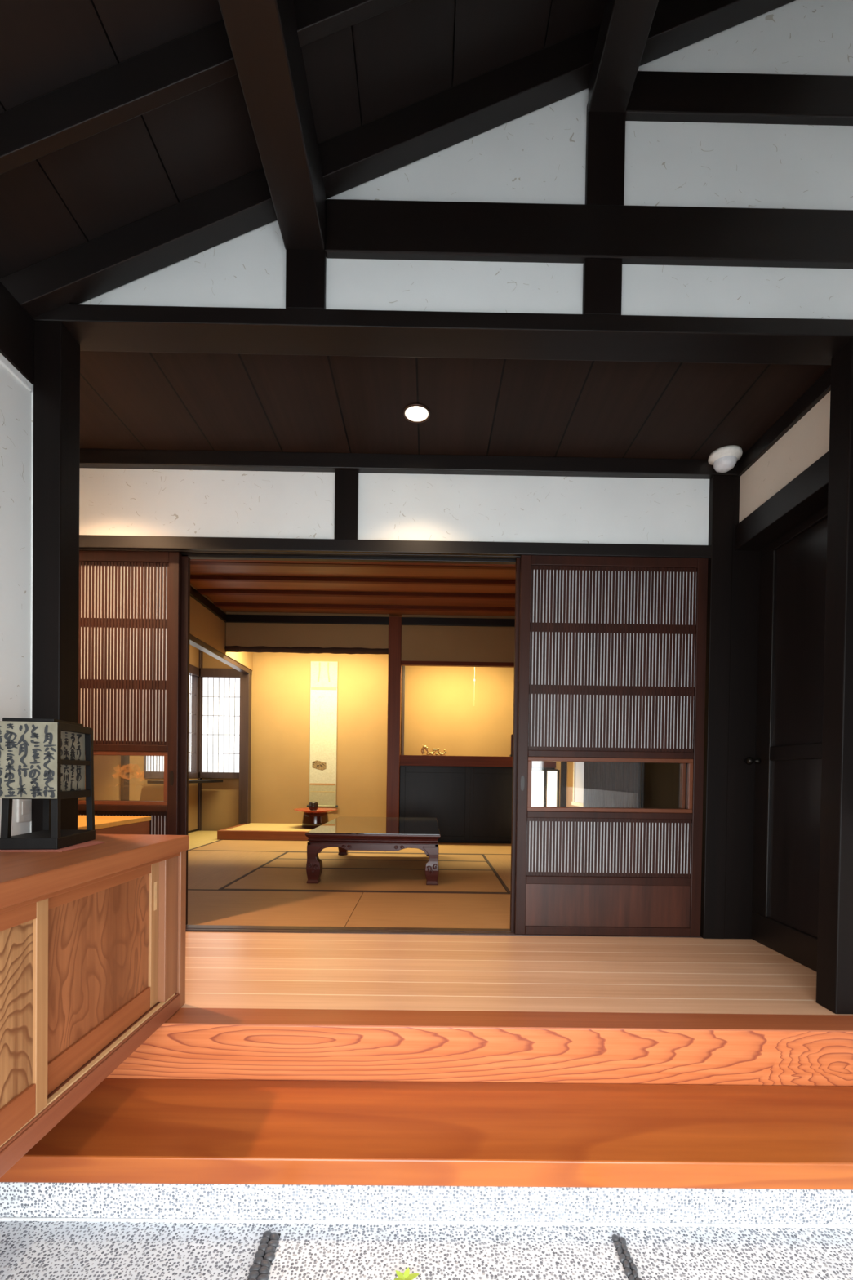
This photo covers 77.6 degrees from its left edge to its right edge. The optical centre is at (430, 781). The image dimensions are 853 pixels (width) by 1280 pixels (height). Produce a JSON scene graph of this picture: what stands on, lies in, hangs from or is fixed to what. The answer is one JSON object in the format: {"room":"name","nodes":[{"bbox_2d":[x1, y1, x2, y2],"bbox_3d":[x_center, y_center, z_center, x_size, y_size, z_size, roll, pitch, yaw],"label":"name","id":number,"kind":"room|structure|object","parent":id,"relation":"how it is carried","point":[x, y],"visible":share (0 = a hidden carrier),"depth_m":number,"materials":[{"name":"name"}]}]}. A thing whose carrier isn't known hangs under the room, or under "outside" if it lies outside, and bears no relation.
{"room":"traditional dwelling","nodes":[
{"label":"traditional dwelling","id":0,"kind":"room"},
{"bbox_2d":[0,363,31,837],"bbox_3d":[-1.252,-0.073,0.396,0.100,2.150,2.410,1,1,0],"label":"wall","id":1,"kind":"structure","parent":0,"point":[15,397],"depth_m":1.53,"materials":[{"name":"white paint"}]},
{"bbox_2d":[0,352,31,391],"bbox_3d":[-1.233,-1.159,0.380,0.107,0.023,2.406,1,1,0],"label":"trim","id":2,"kind":"structure","parent":1,"relation":"attached to","point":[4,362],"depth_m":1.52,"materials":[{"name":"white paint"}]},
{"bbox_2d":[0,281,34,384],"bbox_3d":[-1.250,-1.267,0.380,0.150,0.192,2.410,1,1,0],"label":"beam","id":3,"kind":"structure","parent":2,"relation":"on","point":[16,325],"depth_m":1.52,"materials":[{"name":"brown wood"}]},
{"bbox_2d":[16,799,31,822],"bbox_3d":[-1.206,0.077,1.576,0.011,0.086,0.053,1,1,0],"label":"wall outlet","id":4,"kind":"object","parent":1,"relation":"attached to","point":[24,806],"visible":0.76,"depth_m":1.57,"materials":[{"name":"beige plastic"}]},
{"bbox_2d":[0,1182,852,1224],"bbox_3d":[0.048,0.965,1.414,2.540,0.083,0.400,1,1,0],"label":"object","id":5,"kind":"structure","parent":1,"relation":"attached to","point":[17,1199],"depth_m":1.21,"materials":[{"name":"stone"}]},
{"bbox_2d":[0,1078,852,1190],"bbox_3d":[0.049,0.893,1.367,2.540,0.062,0.311,1,1,0],"label":"step","id":6,"kind":"structure","parent":5,"relation":"on","point":[124,1131],"depth_m":1.29,"materials":[{"name":"orange wood"}]},
{"bbox_2d":[0,1217,852,1227],"bbox_3d":[0.048,1.008,1.212,2.540,0.006,0.007,1,1,0],"label":"trim","id":7,"kind":"structure","parent":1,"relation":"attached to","point":[2,1219],"depth_m":1.21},
{"bbox_2d":[78,644,199,831],"bbox_3d":[-2.840,-0.639,4.444,0.080,2.580,4.080,1,1,0],"label":"wall","id":8,"kind":"structure","parent":0,"point":[104,788],"depth_m":5.03,"materials":[{"name":"paint"}]},
{"bbox_2d":[120,755,129,800],"bbox_3d":[-2.788,-0.594,4.850,0.030,2.420,0.090,1,1,0],"label":"pillar","id":9,"kind":"structure","parent":8,"relation":"attached to","point":[125,760],"depth_m":4.83,"materials":[{"name":"brown wood"}]},
{"bbox_2d":[143,663,199,778],"bbox_3d":[-2.838,-0.700,5.808,0.080,1.325,1.230,1,1,0],"label":"window","id":10,"kind":"structure","parent":8,"relation":"in","point":[153,766],"depth_m":6.32,"materials":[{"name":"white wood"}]},
{"bbox_2d":[146,779,222,783],"bbox_3d":[-2.648,-0.002,5.822,0.270,0.030,1.235,1,1,0],"label":"shelf board","id":11,"kind":"object","parent":8,"relation":"attached to","point":[190,781],"visible":0.76,"depth_m":5.73,"materials":[{"name":"black wood"}]},
{"bbox_2d":[189,583,253,671],"bbox_3d":[-2.180,-1.560,4.456,0.055,0.462,4.040,1,1,0],"label":"wall","id":12,"kind":"structure","parent":0,"point":[206,626],"depth_m":5.23,"materials":[{"name":"paint"}]},
{"bbox_2d":[190,585,226,621],"bbox_3d":[-2.148,-1.692,3.989,0.050,0.076,3.110,1,1,0],"label":"trim","id":13,"kind":"structure","parent":12,"relation":"attached to","point":[194,593],"depth_m":5.07,"materials":[{"name":"brown wood"}]},
{"bbox_2d":[189,633,252,675],"bbox_3d":[-2.206,-1.303,4.459,0.080,0.055,4.040,1,1,0],"label":"beam","id":14,"kind":"structure","parent":12,"relation":"attached to","point":[196,642],"depth_m":5.45,"materials":[{"name":"brown wood"}]},
{"bbox_2d":[0,0,606,279],"bbox_3d":[0.076,-2.039,0.398,2.900,1.320,2.650,1,1,0],"label":"roof","id":15,"kind":"structure","parent":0,"point":[409,53],"depth_m":1.41,"materials":[{"name":"brown wood"}]},
{"bbox_2d":[0,0,411,174],"bbox_3d":[0.079,-1.966,1.251,2.780,1.324,0.030,1,1,0],"label":"rafter","id":16,"kind":"object","parent":15,"relation":"attached to","point":[193,62],"depth_m":1.24,"materials":[{"name":"brown wood"}]},
{"bbox_2d":[0,0,795,318],"bbox_3d":[0.077,-1.970,1.569,2.780,1.324,0.061,1,1,0],"label":"rafter","id":17,"kind":"object","parent":15,"relation":"attached to","point":[558,71],"visible":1,"depth_m":1.54,"materials":[{"name":"brown wood"}]},
{"bbox_2d":[190,561,515,616],"bbox_3d":[-0.397,-1.743,4.024,3.710,0.074,3.240,1,1,0],"label":"ceiling","id":18,"kind":"structure","parent":0,"point":[202,570],"depth_m":4.81,"materials":[{"name":"brown wood"}]},
{"bbox_2d":[199,652,514,831],"bbox_3d":[-0.743,-0.638,6.537,4.340,2.580,0.080,1,1,0],"label":"wall","id":19,"kind":"structure","parent":0,"point":[445,708],"depth_m":6.50,"materials":[{"name":"paint"}]},
{"bbox_2d":[198,667,239,778],"bbox_3d":[-2.566,-0.708,6.453,0.532,1.330,0.055,1,1,0],"label":"window","id":20,"kind":"structure","parent":19,"relation":"in","point":[220,687],"depth_m":6.46,"materials":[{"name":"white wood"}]},
{"bbox_2d":[306,661,337,807],"bbox_3d":[-1.308,-0.576,6.473,0.376,1.778,0.025,1,1,0],"label":"scroll","id":21,"kind":"object","parent":19,"relation":"attached to","point":[323,685],"visible":0.97,"depth_m":6.48,"materials":[{"name":"beige paper"}]},
{"bbox_2d":[401,666,404,755],"bbox_3d":[-0.332,-0.932,6.481,0.030,1.280,0.029,1,1,0],"label":"pillar","id":22,"kind":"structure","parent":19,"relation":"attached to","point":[403,667],"depth_m":6.47,"materials":[{"name":"brown wood"}]},
{"bbox_2d":[226,611,515,662],"bbox_3d":[-0.403,-1.524,5.612,3.495,0.515,0.050,1,1,0],"label":"wall","id":23,"kind":"structure","parent":0,"point":[419,642],"depth_m":5.59,"materials":[{"name":"paint"}]},
{"bbox_2d":[225,645,388,653],"bbox_3d":[-1.299,-1.391,5.604,1.718,0.073,0.074,1,1,0],"label":"lintel","id":24,"kind":"object","parent":23,"relation":"attached to","point":[307,650],"visible":0.98,"depth_m":5.58,"materials":[{"name":"brown wood"}]},
{"bbox_2d":[224,613,515,626],"bbox_3d":[-0.418,-1.688,5.580,3.530,0.078,0.050,1,1,0],"label":"trim","id":25,"kind":"structure","parent":23,"relation":"attached to","point":[277,619],"depth_m":5.55,"materials":[{"name":"brown wood"}]},
{"bbox_2d":[400,660,514,667],"bbox_3d":[0.516,-1.241,5.616,1.650,0.041,0.062,1,1,0],"label":"trim","id":26,"kind":"structure","parent":23,"relation":"attached to","point":[403,663],"depth_m":5.59,"materials":[{"name":"red wood"}]},
{"bbox_2d":[258,840,511,844],"bbox_3d":[-0.749,0.714,4.545,4.340,0.070,4.140,1,1,0],"label":"floor","id":27,"kind":"structure","parent":0,"point":[259,840],"depth_m":5.86,"materials":[{"name":"brown wood"}]},
{"bbox_2d":[197,649,203,830],"bbox_3d":[-2.818,-0.616,6.454,0.060,2.420,0.059,1,1,0],"label":"pillar","id":28,"kind":"structure","parent":27,"relation":"on","point":[201,652],"depth_m":6.43,"materials":[{"name":"brown wood"}]},
{"bbox_2d":[187,831,221,850],"bbox_3d":[-2.499,0.634,4.864,0.615,0.031,3.137,1,1,0],"label":"mat","id":29,"kind":"object","parent":27,"relation":"on","point":[197,839],"visible":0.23,"depth_m":5.66,"materials":[{"name":"beige wicker"}]},
{"bbox_2d":[187,850,288,889],"bbox_3d":[-1.733,0.656,4.024,0.902,0.031,1.577,1,1,0],"label":"mat","id":30,"kind":"object","parent":27,"relation":"on","point":[206,869],"visible":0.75,"depth_m":4.06,"materials":[{"name":"brown fabric"}]},
{"bbox_2d":[238,671,251,825],"bbox_3d":[-2.246,-0.608,6.438,0.110,2.420,0.099,1,1,0],"label":"pillar","id":31,"kind":"structure","parent":27,"relation":"on","point":[245,722],"depth_m":6.39,"materials":[{"name":"brown wood"}]},
{"bbox_2d":[217,822,313,840],"bbox_3d":[-1.364,0.572,6.059,1.786,0.096,0.899,1,1,0],"label":"platform","id":32,"kind":"object","parent":27,"relation":"on","point":[251,831],"visible":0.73,"depth_m":5.61,"materials":[{"name":"brown wood"}]},
{"bbox_2d":[293,807,337,828],"bbox_3d":[-1.320,0.419,6.098,0.500,0.209,0.500,1,1,0],"label":"tray stand","id":33,"kind":"object","parent":32,"relation":"on","point":[311,819],"visible":0.91,"depth_m":5.97,"materials":[{"name":"paint"}]},
{"bbox_2d":[308,801,318,810],"bbox_3d":[-1.336,0.283,6.056,0.108,0.107,0.108,1,1,0],"label":"jar","id":34,"kind":"object","parent":33,"relation":"on","point":[313,806],"visible":0.9,"depth_m":6.02,"materials":[{"name":"brown ceramic"}]},
{"bbox_2d":[186,888,363,926],"bbox_3d":[-1.291,0.678,2.855,1.770,0.031,0.760,1,1,0],"label":"mat","id":35,"kind":"object","parent":27,"relation":"on","point":[205,906],"visible":0.54,"depth_m":2.83,"materials":[{"name":"brown fabric"}]},
{"bbox_2d":[190,840,386,853],"bbox_3d":[-1.306,0.646,5.209,1.770,0.031,0.782,1,1,0],"label":"mat","id":36,"kind":"object","parent":27,"relation":"on","point":[223,845],"visible":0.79,"depth_m":5.10,"materials":[{"name":"beige wicker"}]},
{"bbox_2d":[222,866,507,893],"bbox_3d":[-0.403,0.680,3.637,1.747,0.031,0.787,1,1,0],"label":"mat","id":37,"kind":"object","parent":27,"relation":"on","point":[278,878],"visible":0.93,"depth_m":3.56,"materials":[{"name":"beige wicker"}]},
{"bbox_2d":[305,816,440,884],"bbox_3d":[-0.379,0.493,4.097,0.876,0.332,1.325,1,1,0],"label":"table","id":38,"kind":"object","parent":37,"relation":"on","point":[346,833],"visible":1,"depth_m":3.45,"materials":[{"name":"brown wood"}]},
{"bbox_2d":[262,858,491,870],"bbox_3d":[-0.407,0.672,4.237,1.747,0.031,0.407,1,1,0],"label":"mat","id":39,"kind":"object","parent":27,"relation":"on","point":[295,863],"visible":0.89,"depth_m":4.23,"materials":[{"name":"beige wicker"}]},
{"bbox_2d":[277,851,485,861],"bbox_3d":[-0.409,0.667,4.632,1.747,0.031,0.377,1,1,0],"label":"mat","id":40,"kind":"object","parent":27,"relation":"on","point":[291,855],"visible":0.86,"depth_m":4.62,"materials":[{"name":"beige wicker"}]},
{"bbox_2d":[386,616,401,817],"bbox_3d":[-0.386,-0.546,5.633,0.134,2.370,0.135,1,1,0],"label":"pillar","id":41,"kind":"structure","parent":27,"relation":"on","point":[394,671],"depth_m":5.57,"materials":[{"name":"red wood"}]},
{"bbox_2d":[345,891,510,928],"bbox_3d":[0.461,0.702,2.866,1.729,0.031,0.760,1,1,0],"label":"mat","id":42,"kind":"object","parent":27,"relation":"on","point":[373,908],"visible":0.5,"depth_m":2.81,"materials":[{"name":"beige wicker"}]},
{"bbox_2d":[385,842,511,854],"bbox_3d":[0.446,0.671,5.220,1.729,0.031,0.782,1,1,0],"label":"mat","id":43,"kind":"object","parent":27,"relation":"on","point":[443,847],"visible":0.46,"depth_m":5.14,"materials":[{"name":"beige wicker"}]},
{"bbox_2d":[531,768,559,806],"bbox_3d":[1.049,0.276,4.961,0.214,0.785,0.214,0,1,-42],"label":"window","id":44,"kind":"structure","parent":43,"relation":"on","point":[544,782],"depth_m":4.89,"materials":[{"name":"white paper"}]},
{"bbox_2d":[531,768,558,770],"bbox_3d":[1.055,-0.109,4.956,0.194,0.015,0.194,0,1,-42],"label":"shelf","id":45,"kind":"object","parent":44,"relation":"attached to","point":[531,769],"depth_m":4.88,"materials":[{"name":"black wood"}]},
{"bbox_2d":[399,765,555,843],"bbox_3d":[0.493,0.240,6.064,1.646,0.811,0.886,1,1,0],"label":"base cabinet","id":46,"kind":"object","parent":27,"relation":"on","point":[468,804],"visible":0.68,"depth_m":5.63,"materials":[{"name":"brown wood"}]},
{"bbox_2d":[400,755,555,767],"bbox_3d":[0.499,-0.221,6.056,1.650,0.109,0.910,1,1,0],"label":"shelf board","id":47,"kind":"object","parent":46,"relation":"on","point":[405,760],"visible":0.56,"depth_m":5.60,"materials":[{"name":"red wood"}]},
{"bbox_2d":[421,745,446,755],"bbox_3d":[0.034,-0.341,5.796,0.277,0.124,0.071,1,1,0],"label":"dragon ornament","id":48,"kind":"object","parent":47,"relation":"on","point":[424,747],"visible":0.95,"depth_m":5.78,"materials":[{"name":"gold metal"}]},
{"bbox_2d":[509,733,512,756],"bbox_3d":[0.997,-0.398,5.816,0.242,0.264,0.070,1,1,0],"label":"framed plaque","id":49,"kind":"object","parent":47,"relation":"on","point":[511,754],"visible":0.11,"depth_m":5.80,"materials":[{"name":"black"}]},
{"bbox_2d":[481,853,511,893],"bbox_3d":[0.894,0.693,4.040,0.847,0.031,1.577,1,1,0],"label":"mat","id":50,"kind":"object","parent":27,"relation":"on","point":[500,864],"visible":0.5,"depth_m":4.17,"materials":[{"name":"beige wicker"}]},
{"bbox_2d":[79,467,709,545],"bbox_3d":[-0.146,-1.414,2.391,3.200,0.720,0.038,1,1,0],"label":"wall","id":51,"kind":"structure","parent":0,"point":[113,501],"depth_m":2.38,"materials":[{"name":"white paint"}]},
{"bbox_2d":[77,550,182,835],"bbox_3d":[-1.559,-0.193,2.413,0.828,1.706,0.030,1,1,0],"label":"door","id":52,"kind":"structure","parent":51,"relation":"in","point":[130,636],"depth_m":2.40,"materials":[{"name":"red wood"}]},
{"bbox_2d":[93,554,190,925],"bbox_3d":[-1.536,-0.193,2.446,0.834,1.706,0.024,1,1,0],"label":"door","id":53,"kind":"structure","parent":51,"relation":"in","point":[185,569],"depth_m":2.44,"materials":[{"name":"red wood"}]},
{"bbox_2d":[79,534,711,564],"bbox_3d":[-0.241,-1.044,2.405,3.021,0.057,0.110,1,1,0],"label":"trim","id":54,"kind":"structure","parent":51,"relation":"attached to","point":[195,548],"depth_m":2.35,"materials":[{"name":"brown wood"}]},
{"bbox_2d":[334,470,358,539],"bbox_3d":[-0.374,-1.229,2.367,0.102,0.309,0.028,1,1,0],"label":"pillar","id":55,"kind":"structure","parent":54,"relation":"on","point":[346,482],"depth_m":2.35,"materials":[{"name":"brown wood"}]},
{"bbox_2d":[80,448,737,479],"bbox_3d":[-0.191,-1.412,2.357,3.110,0.066,0.045,1,1,0],"label":"trim","id":56,"kind":"structure","parent":51,"relation":"attached to","point":[135,459],"depth_m":2.34,"materials":[{"name":"brown wood"}]},
{"bbox_2d":[510,557,687,931],"bbox_3d":[0.797,-0.161,2.429,0.837,1.706,0.028,1,1,0],"label":"door","id":57,"kind":"structure","parent":51,"relation":"in","point":[683,770],"depth_m":2.42,"materials":[{"name":"red wood"}]},
{"bbox_2d":[514,555,707,936],"bbox_3d":[0.811,-0.160,2.391,0.837,1.706,0.030,1,1,0],"label":"door","id":58,"kind":"structure","parent":51,"relation":"in","point":[612,650],"depth_m":2.38,"materials":[{"name":"red wood"}]},
{"bbox_2d":[724,475,760,938],"bbox_3d":[1.412,-0.358,2.407,0.155,2.130,0.074,1,1,0],"label":"pillar","id":59,"kind":"structure","parent":51,"relation":"attached to","point":[745,564],"depth_m":2.37,"materials":[{"name":"brown wood"}]},
{"bbox_2d":[0,1220,852,1279],"bbox_3d":[-0.011,1.080,-0.535,6.000,0.095,5.900,1,1,0],"label":"floor","id":60,"kind":"structure","parent":0,"point":[29,1250],"depth_m":1.14,"materials":[{"name":"stone"}]},
{"bbox_2d":[247,1230,280,1279],"bbox_3d":[-0.349,1.003,1.017,0.047,0.014,0.324,1,1,0],"label":"strip","id":61,"kind":"object","parent":60,"relation":"on","point":[264,1255],"visible":1,"depth_m":1.11,"materials":[{"name":"stone"}]},
{"bbox_2d":[394,1266,419,1279],"bbox_3d":[-0.050,0.999,1.063,0.047,0.022,0.043,0,1,-38],"label":"leaf sprig","id":62,"kind":"object","parent":60,"relation":"on","point":[406,1276],"visible":1,"depth_m":1.06,"materials":[{"name":"yellow plant"}]},
{"bbox_2d":[611,1234,641,1279],"bbox_3d":[0.416,1.013,1.020,0.032,0.014,0.322,1,1,0],"label":"strip","id":63,"kind":"object","parent":60,"relation":"on","point":[630,1268],"visible":1,"depth_m":1.12,"materials":[{"name":"stone"}]},
{"bbox_2d":[29,0,852,832],"bbox_3d":[-0.172,-0.946,1.642,3.250,3.383,0.088,1,1,0],"label":"wall","id":64,"kind":"structure","parent":0,"point":[539,156],"depth_m":1.61,"materials":[{"name":"white paint"}]},
{"bbox_2d":[32,304,852,364],"bbox_3d":[0.159,-1.386,1.650,2.700,0.051,0.115,1,1,0],"label":"beam","id":65,"kind":"structure","parent":64,"relation":"attached to","point":[95,327],"depth_m":1.61,"materials":[{"name":"brown wood"}]},
{"bbox_2d":[285,248,326,309],"bbox_3d":[-0.374,-1.563,1.612,0.117,0.289,0.050,1,1,0],"label":"pillar","id":66,"kind":"structure","parent":65,"relation":"on","point":[305,269],"depth_m":1.59,"materials":[{"name":"brown wood"}]},
{"bbox_2d":[582,257,622,315],"bbox_3d":[0.520,-1.490,1.619,0.113,0.168,0.049,1,1,0],"label":"pillar","id":67,"kind":"structure","parent":65,"relation":"on","point":[602,277],"depth_m":1.59,"materials":[{"name":"brown wood"}]},
{"bbox_2d":[324,199,852,269],"bbox_3d":[0.574,-1.651,1.615,1.777,0.155,0.053,1,1,0],"label":"beam","id":68,"kind":"structure","parent":64,"relation":"attached to","point":[368,229],"depth_m":1.59,"materials":[{"name":"brown wood"}]},
{"bbox_2d":[585,100,625,204],"bbox_3d":[0.527,-1.887,1.613,0.113,0.316,0.049,1,1,0],"label":"pillar","id":69,"kind":"structure","parent":68,"relation":"on","point":[605,131],"depth_m":1.59,"materials":[{"name":"brown wood"}]},
{"bbox_2d":[625,71,852,125],"bbox_3d":[1.027,-2.057,1.612,0.883,0.122,0.053,1,1,0],"label":"beam","id":70,"kind":"structure","parent":64,"relation":"attached to","point":[655,95],"depth_m":1.59,"materials":[{"name":"brown wood"}]},
{"bbox_2d":[80,351,831,459],"bbox_3d":[-0.093,-1.454,2.042,3.400,0.030,0.675,1,1,0],"label":"ceiling","id":71,"kind":"structure","parent":0,"point":[129,400],"depth_m":2.02,"materials":[{"name":"brown wood"}]},
{"bbox_2d":[403,403,430,422],"bbox_3d":[-0.053,-1.436,2.071,0.108,0.006,0.108,1,1,0],"label":"recessed light","id":72,"kind":"object","parent":71,"relation":"in","point":[415,412],"visible":1,"depth_m":2.07,"materials":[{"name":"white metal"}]},
{"bbox_2d":[707,444,742,472],"bbox_3d":[1.280,-1.387,2.304,0.132,0.073,0.132,1,1,0],"label":"sensor","id":73,"kind":"object","parent":71,"relation":"attached to","point":[724,459],"visible":1,"depth_m":2.27,"materials":[{"name":"white plastic"}]},
{"bbox_2d":[180,931,852,1015],"bbox_3d":[0.077,0.724,2.008,2.800,0.060,0.775,1,1,0],"label":"floor","id":74,"kind":"structure","parent":0,"point":[224,970],"depth_m":1.92,"materials":[{"name":"brown wood"}]},
{"bbox_2d":[31,320,79,832],"bbox_3d":[-1.160,-0.348,1.643,0.084,2.060,0.090,1,1,0],"label":"pillar","id":75,"kind":"structure","parent":74,"relation":"on","point":[56,385],"depth_m":1.60,"materials":[{"name":"brown wood"}]},
{"bbox_2d":[0,834,188,1177],"bbox_3d":[-0.966,0.433,0.693,0.479,0.526,1.887,1,1,0],"label":"cabinet","id":76,"kind":"object","parent":74,"relation":"on","point":[92,938],"visible":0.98,"depth_m":1.17,"materials":[{"name":"red wood"}]},
{"bbox_2d":[0,834,188,909],"bbox_3d":[-0.963,0.193,0.675,0.479,0.045,1.856,1,1,0],"label":"countertop","id":77,"kind":"structure","parent":76,"relation":"on","point":[24,876],"depth_m":1.15,"materials":[{"name":"red wood"}]},
{"bbox_2d":[0,840,104,851],"bbox_3d":[-0.987,0.160,1.338,0.252,0.002,0.231,1,1,0],"label":"mat","id":78,"kind":"object","parent":77,"relation":"on","point":[91,842],"visible":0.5,"depth_m":1.28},
{"bbox_2d":[0,717,95,849],"bbox_3d":[-0.981,0.002,1.334,0.178,0.313,0.204,1,1,-9],"label":"lamp","id":79,"kind":"object","parent":78,"relation":"on","point":[46,759],"visible":1,"depth_m":1.25,"materials":[{"name":"black wood"}]},
{"bbox_2d":[77,815,151,834],"bbox_3d":[-1.490,0.413,2.023,0.508,0.519,0.650,1,1,0],"label":"base cabinet","id":80,"kind":"object","parent":74,"relation":"on","point":[104,824],"visible":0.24,"depth_m":2.16,"materials":[{"name":"orange wood"}]},
{"bbox_2d":[106,1008,852,1086],"bbox_3d":[0.129,0.783,1.571,2.700,0.164,0.100,1,1,0],"label":"step","id":81,"kind":"structure","parent":74,"relation":"attached to","point":[193,1043],"depth_m":1.52,"materials":[{"name":"brown wood"}]},
{"bbox_2d":[700,475,733,938],"bbox_3d":[1.287,-0.328,2.420,0.095,2.066,0.108,1,1,0],"label":"pillar","id":82,"kind":"structure","parent":74,"relation":"on","point":[721,510],"depth_m":2.37,"materials":[{"name":"brown wood"}]},
{"bbox_2d":[816,337,852,1013],"bbox_3d":[1.299,-0.314,1.659,0.080,2.060,0.085,1,1,0],"label":"pillar","id":83,"kind":"structure","parent":74,"relation":"on","point":[834,972],"depth_m":1.64,"materials":[{"name":"brown wood"}]},
{"bbox_2d":[640,762,680,808],"bbox_3d":[1.341,-0.451,2.918,0.011,2.300,0.830,1,1,0],"label":"panel","id":84,"kind":"object","parent":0,"point":[660,782],"depth_m":3.06,"materials":[{"name":"brown wood"}]},
{"bbox_2d":[555,391,830,808],"bbox_3d":[1.402,-0.576,4.106,0.120,2.580,4.810,1,1,0],"label":"wall","id":85,"kind":"structure","parent":0,"point":[807,440],"depth_m":2.07,"materials":[{"name":"beige paint"}]},
{"bbox_2d":[185,924,702,937],"bbox_3d":[-0.265,0.707,2.432,3.021,0.054,0.092,1,1,0],"label":"trim","id":86,"kind":"structure","parent":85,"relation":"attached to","point":[208,928],"depth_m":2.42,"materials":[{"name":"brown wood"}]},
{"bbox_2d":[560,761,566,806],"bbox_3d":[1.313,-0.512,5.202,0.039,2.360,0.080,1,1,0],"label":"pillar","id":87,"kind":"structure","parent":85,"relation":"attached to","point":[563,764],"depth_m":5.17,"materials":[{"name":"brown wood"}]},
{"bbox_2d":[571,761,584,807],"bbox_3d":[1.318,-0.219,4.651,0.029,0.870,0.430,1,1,0],"label":"window","id":88,"kind":"structure","parent":85,"relation":"in","point":[578,766],"depth_m":4.74,"materials":[{"name":"grey paper"}]},
{"bbox_2d":[583,761,640,808],"bbox_3d":[1.303,-0.224,3.877,0.059,1.780,1.063,1,1,0],"label":"curtain","id":89,"kind":"object","parent":85,"relation":"hanging from","point":[606,784],"visible":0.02,"depth_m":3.75,"materials":[{"name":"grey fabric"}]},
{"bbox_2d":[734,450,829,551],"bbox_3d":[1.419,-1.078,2.027,0.125,0.110,0.666,1,1,0],"label":"trim","id":90,"kind":"structure","parent":85,"relation":"attached to","point":[806,495],"depth_m":2.05,"materials":[{"name":"brown wood"}]},
{"bbox_2d":[737,366,831,476],"bbox_3d":[1.424,-1.384,2.023,0.125,0.068,0.666,1,1,0],"label":"trim","id":91,"kind":"structure","parent":85,"relation":"attached to","point":[820,388],"depth_m":2.02,"materials":[{"name":"brown wood"}]},
{"bbox_2d":[745,505,827,971],"bbox_3d":[1.447,-0.217,2.039,0.096,1.860,0.666,1,1,0],"label":"door","id":92,"kind":"structure","parent":85,"relation":"in","point":[788,762],"depth_m":2.16,"materials":[{"name":"brown wood"}]},
{"bbox_3d":[-2.322,-0.605,2.413,1.130,2.580,0.070,1,1,0],"label":"wall","id":93,"kind":"structure","parent":0,"visible":0},
{"bbox_2d":[190,559,515,566],"bbox_3d":[-0.151,-1.065,2.472,3.200,0.100,0.025,1,1,0],"label":"trim","id":94,"kind":"structure","parent":93,"relation":"attached to","point":[191,560],"depth_m":2.47,"materials":[{"name":"red wood"}]},
{"bbox_3d":[0.089,-0.821,-0.401,2.750,3.705,0.080,1,1,0],"label":"wall","id":95,"kind":"structure","parent":0,"visible":0},
{"bbox_2d":[217,0,325,249],"bbox_3d":[-0.366,-1.667,0.383,0.120,0.183,2.415,1,1,0],"label":"beam","id":96,"kind":"structure","parent":95,"relation":"attached to","point":[263,34],"depth_m":1.27,"materials":[{"name":"brown wood"}]},
{"bbox_2d":[587,0,658,112],"bbox_3d":[0.537,-2.064,0.383,0.113,0.152,2.415,1,1,0],"label":"beam","id":97,"kind":"structure","parent":95,"relation":"attached to","point":[626,24],"depth_m":1.46,"materials":[{"name":"brown wood"}]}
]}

